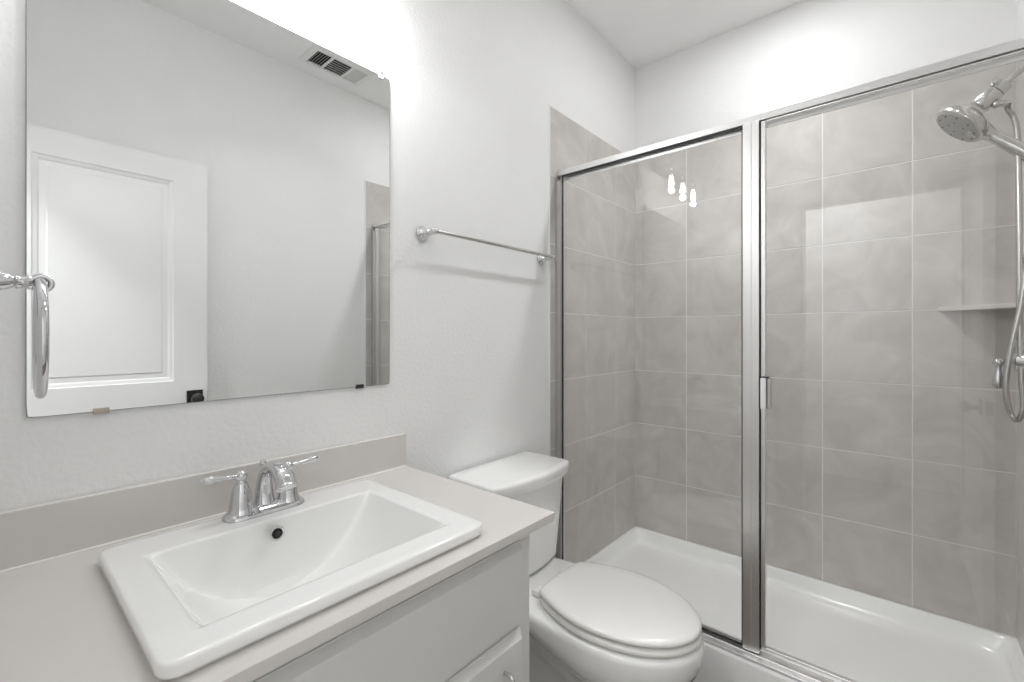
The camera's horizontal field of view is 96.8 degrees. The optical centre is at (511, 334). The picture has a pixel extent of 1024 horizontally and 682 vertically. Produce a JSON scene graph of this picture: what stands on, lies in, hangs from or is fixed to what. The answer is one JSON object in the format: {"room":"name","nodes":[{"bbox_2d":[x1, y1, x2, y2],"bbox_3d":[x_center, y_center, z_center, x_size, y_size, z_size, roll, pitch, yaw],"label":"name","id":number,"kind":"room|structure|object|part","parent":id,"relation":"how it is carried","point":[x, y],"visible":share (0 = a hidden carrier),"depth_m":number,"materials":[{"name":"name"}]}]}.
{"room":"bathroom","nodes":[
{"label":"bathroom","id":0,"kind":"room"},
{"bbox_2d":[0,0,634,558],"bbox_3d":[-0.110,-0.165,1.808,0.120,2.810,2.670,0,0,41],"label":"wall","id":1,"kind":"structure","parent":0,"point":[474,84],"depth_m":1.51,"materials":[{"name":"paint"}]},
{"bbox_2d":[0,433,405,570],"bbox_3d":[-0.634,0.361,1.093,0.018,0.102,0.902,0,0,41],"label":"backsplash","id":2,"kind":"structure","parent":1,"relation":"attached to","point":[32,533],"depth_m":0.94,"materials":[{"name":"stone"}]},
{"bbox_2d":[25,0,389,417],"bbox_3d":[-0.626,-0.322,1.109,0.011,0.956,0.766,0,0,41],"label":"wall mirror","id":3,"kind":"object","parent":1,"relation":"attached to","point":[207,182],"visible":1,"depth_m":1.01,"materials":[{"name":"silver mirror"}]},
{"bbox_2d":[416,226,555,263],"bbox_3d":[-0.056,-0.333,1.720,0.077,0.050,0.697,0,0,41],"label":"towel bar","id":4,"kind":"object","parent":1,"relation":"attached to","point":[422,233],"visible":1,"depth_m":1.58,"materials":[{"name":"silver metal"}]},
{"bbox_2d":[549,105,549,455],"bbox_3d":[0.169,0.030,2.036,0.004,2.117,0.006,0,0,41],"label":"trim","id":5,"kind":"structure","parent":1,"relation":"attached to","point":[549,105],"depth_m":2.03,"materials":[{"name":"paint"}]},
{"bbox_2d":[550,106,635,562],"bbox_3d":[0.450,0.050,2.363,0.003,2.156,0.857,0,0,41],"label":"wall tile","id":6,"kind":"structure","parent":1,"relation":"attached to","point":[600,208],"depth_m":2.34,"materials":[{"name":"tile"}]},
{"bbox_2d":[566,0,803,68],"bbox_3d":[0.473,-1.620,1.226,1.764,0.100,2.790,0,0,41],"label":"ceiling","id":7,"kind":"structure","parent":0,"point":[643,32],"depth_m":2.27,"materials":[{"name":"paint"}]},
{"bbox_2d":[635,0,1017,637],"bbox_3d":[1.345,-0.165,2.236,1.524,2.810,0.120,0,0,41],"label":"wall","id":8,"kind":"structure","parent":0,"point":[806,49],"depth_m":2.14,"materials":[{"name":"paint"}]},
{"bbox_2d":[636,62,1016,637],"bbox_3d":[1.305,0.050,2.190,1.518,2.156,0.003,0,0,41],"label":"wall tile","id":9,"kind":"structure","parent":8,"relation":"attached to","point":[892,444],"depth_m":2.01,"materials":[{"name":"tile"}]},
{"bbox_2d":[1018,0,1023,38],"bbox_3d":[1.134,-0.165,0.734,0.120,2.810,2.670,0,0,41],"label":"wall","id":10,"kind":"structure","parent":0,"point":[1020,2],"depth_m":1.65,"materials":[{"name":"paint"}]},
{"bbox_2d":[938,303,1015,310],"bbox_3d":[1.729,-0.103,1.683,0.213,0.018,0.209,0,0,41],"label":"corner shelf","id":11,"kind":"object","parent":10,"relation":"attached to","point":[1003,306],"visible":0.83,"depth_m":1.69,"materials":[{"name":"stone"}]},
{"bbox_2d":[1017,60,1023,655],"bbox_3d":[1.601,0.050,1.369,0.003,2.156,0.857,0,0,41],"label":"wall tile","id":12,"kind":"structure","parent":10,"relation":"attached to","point":[1020,79],"depth_m":1.64,"materials":[{"name":"ceramic"}]},
{"bbox_2d":[935,102,1023,422],"bbox_3d":[1.518,-0.240,1.454,0.240,1.027,0.157,0,0,41],"label":"shower","id":13,"kind":"object","parent":12,"relation":"attached to","point":[965,123],"visible":1,"depth_m":1.41,"materials":[{"name":"silver metal"}]},
{"bbox_3d":[1.546,-0.611,1.432,0.168,0.170,0.064,0,0,41],"label":"handle","id":14,"kind":"part","parent":13,"relation":"part of","materials":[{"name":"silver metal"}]},
{"bbox_2d":[970,65,1023,111],"bbox_3d":[1.547,-0.787,1.428,0.154,0.145,0.060,0,0,41],"label":"pipe","id":15,"kind":"object","parent":12,"relation":"attached to","point":[991,97],"visible":0.98,"depth_m":1.43,"materials":[{"name":"silver metal"}]},
{"bbox_2d":[992,100,1008,108],"bbox_3d":[1.537,-0.729,1.431,0.037,0.028,0.026,0,0,41],"label":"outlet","id":16,"kind":"object","parent":15,"relation":"attached to","point":[995,103],"depth_m":1.43,"materials":[{"name":"silver metal"}]},
{"bbox_2d":[991,352,1023,388],"bbox_3d":[1.579,0.086,1.427,0.104,0.171,0.166,0,0,41],"label":"shower valve","id":17,"kind":"object","parent":12,"relation":"attached to","point":[997,379],"visible":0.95,"depth_m":1.44,"materials":[{"name":"silver metal"}]},
{"bbox_3d":[1.550,0.135,1.450,0.028,0.073,0.028,0,0,41],"label":"lever","id":18,"kind":"part","parent":17,"relation":"part of","materials":[{"name":"silver metal"}]},
{"bbox_3d":[0.103,1.290,0.587,3.040,0.100,4.240,0,0,41],"label":"floor","id":19,"kind":"structure","parent":0,"visible":0},
{"bbox_2d":[252,535,528,681],"bbox_3d":[-0.427,0.837,0.894,0.588,0.806,0.870,0,0,41],"label":"vanity cabinet","id":20,"kind":"object","parent":19,"relation":"on","point":[472,625],"visible":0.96,"depth_m":0.85,"materials":[{"name":"paint"}]},
{"bbox_2d":[0,433,554,681],"bbox_3d":[-0.417,0.371,0.908,0.588,0.122,0.904,0,0,41],"label":"countertop","id":21,"kind":"structure","parent":20,"relation":"on","point":[62,620],"depth_m":0.80,"materials":[{"name":"stone"}]},
{"bbox_2d":[99,479,481,679],"bbox_3d":[-0.399,0.469,0.877,0.450,0.166,0.544,0,0,41],"label":"sink","id":22,"kind":"object","parent":21,"relation":"in","point":[191,597],"visible":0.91,"depth_m":0.85,"materials":[{"name":"ceramic"}]},
{"bbox_2d":[199,455,320,522],"bbox_3d":[-0.541,0.326,0.996,0.182,0.119,0.181,0,0,-5],"label":"faucet","id":23,"kind":"object","parent":22,"relation":"on","point":[242,507],"visible":1,"depth_m":0.96,"materials":[{"name":"silver metal"}]},
{"bbox_3d":[-0.601,0.295,0.931,0.016,0.018,0.066,0,0,41],"label":"lever","id":24,"kind":"part","parent":23,"relation":"part of","materials":[{"name":"silver metal"}]},
{"bbox_3d":[-0.574,0.341,0.963,0.053,0.069,0.053,0,0,41],"label":"handle","id":25,"kind":"part","parent":23,"relation":"part of","materials":[{"name":"silver metal"}]},
{"bbox_3d":[-0.560,0.331,1.024,0.016,0.100,0.016,0,0,41],"label":"lift rod","id":26,"kind":"part","parent":23,"relation":"part of","materials":[{"name":"silver metal"}]},
{"bbox_3d":[-0.542,0.377,1.000,0.058,0.018,0.166,0,0,41],"label":"plate","id":27,"kind":"part","parent":23,"relation":"part of","materials":[{"name":"silver metal"}]},
{"bbox_3d":[-0.508,0.323,0.970,0.148,0.111,0.045,0,0,41],"label":"spout","id":28,"kind":"part","parent":23,"relation":"part of","materials":[{"name":"silver metal"}]},
{"bbox_3d":[-0.511,0.341,1.037,0.053,0.069,0.053,0,0,41],"label":"handle","id":29,"kind":"part","parent":23,"relation":"part of","materials":[{"name":"silver metal"}]},
{"bbox_3d":[-0.482,0.295,1.068,0.016,0.018,0.066,0,0,41],"label":"lever","id":30,"kind":"part","parent":23,"relation":"part of","materials":[{"name":"silver metal"}]},
{"bbox_3d":[-0.107,0.893,0.878,0.020,0.463,0.400,0,0,41],"label":"cabinet door","id":31,"kind":"part","parent":20,"relation":"part of","materials":[{"name":"paint"}]},
{"bbox_3d":[-0.004,0.770,0.958,0.031,0.110,0.009,0,0,41],"label":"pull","id":32,"kind":"part","parent":20,"relation":"part of","materials":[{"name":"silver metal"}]},
{"bbox_2d":[448,451,703,681],"bbox_3d":[0.212,0.860,1.474,0.781,0.760,0.444,0,0,41],"label":"toilet","id":33,"kind":"object","parent":19,"relation":"on","point":[589,622],"visible":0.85,"depth_m":1.35,"materials":[{"name":"ceramic"}]},
{"bbox_3d":[0.012,0.507,1.647,0.251,0.054,0.444,0,0,41],"label":"tank lid","id":34,"kind":"part","parent":33,"relation":"part of","materials":[{"name":"ceramic"}]},
{"bbox_3d":[0.009,0.683,1.650,0.216,0.298,0.408,0,0,41],"label":"tank","id":35,"kind":"part","parent":33,"relation":"part of","materials":[{"name":"ceramic"}]},
{"bbox_3d":[0.224,1.041,1.464,0.751,0.398,0.388,0,0,41],"label":"bowl","id":36,"kind":"part","parent":33,"relation":"part of","materials":[{"name":"ceramic"}]},
{"bbox_3d":[0.330,0.803,1.373,0.461,0.023,0.360,0,0,41],"label":"lid","id":37,"kind":"part","parent":33,"relation":"part of","materials":[{"name":"plastic"}]},
{"bbox_3d":[0.333,0.829,1.370,0.454,0.020,0.364,0,0,41],"label":"seat","id":38,"kind":"part","parent":33,"relation":"part of","materials":[{"name":"plastic"}]},
{"bbox_2d":[585,526,1023,681],"bbox_3d":[1.025,1.164,1.865,1.523,0.152,0.859,0,0,41],"label":"shower pan","id":39,"kind":"object","parent":19,"relation":"on","point":[857,636],"visible":0.69,"depth_m":1.85,"materials":[{"name":"plastic"}]},
{"bbox_2d":[556,38,1023,681],"bbox_3d":[0.778,0.170,1.580,1.517,1.836,0.071,0,0,41],"label":"shower door frame","id":40,"kind":"structure","parent":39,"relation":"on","point":[756,385],"depth_m":1.53,"materials":[{"name":"metal"}]},
{"bbox_3d":[0.820,0.175,1.555,0.050,1.794,0.038,0,0,41],"label":"post","id":41,"kind":"part","parent":40,"relation":"part of","materials":[{"name":"metal"}]},
{"bbox_3d":[0.837,0.194,1.510,0.017,0.104,0.032,0,0,41],"label":"handle","id":42,"kind":"part","parent":40,"relation":"part of","materials":[{"name":"silver metal"}]},
{"bbox_3d":[0.790,-0.724,1.593,1.517,0.048,0.035,0,0,41],"label":"header rail","id":43,"kind":"part","parent":40,"relation":"part of","materials":[{"name":"metal"}]},
{"bbox_3d":[1.091,0.172,1.324,0.654,1.780,0.018,0,0,41],"label":"door","id":44,"kind":"part","parent":40,"relation":"part of","materials":[{"name":"glass"}]},
{"bbox_3d":[-0.295,-0.165,0.125,2.800,2.810,0.120,0,0,41],"label":"wall","id":45,"kind":"structure","parent":0,"visible":0},
{"bbox_2d":[0,271,54,398],"bbox_3d":[-0.588,-0.006,0.520,0.145,0.166,0.094,0,0,41],"label":"towel ring","id":46,"kind":"object","parent":45,"relation":"attached to","point":[37,283],"visible":1,"depth_m":0.52,"materials":[{"name":"silver metal"}]},
{"bbox_3d":[-0.588,-0.062,0.520,0.054,0.054,0.094,0,0,41],"label":"post","id":47,"kind":"part","parent":46,"relation":"part of","materials":[{"name":"silver metal"}]}
]}

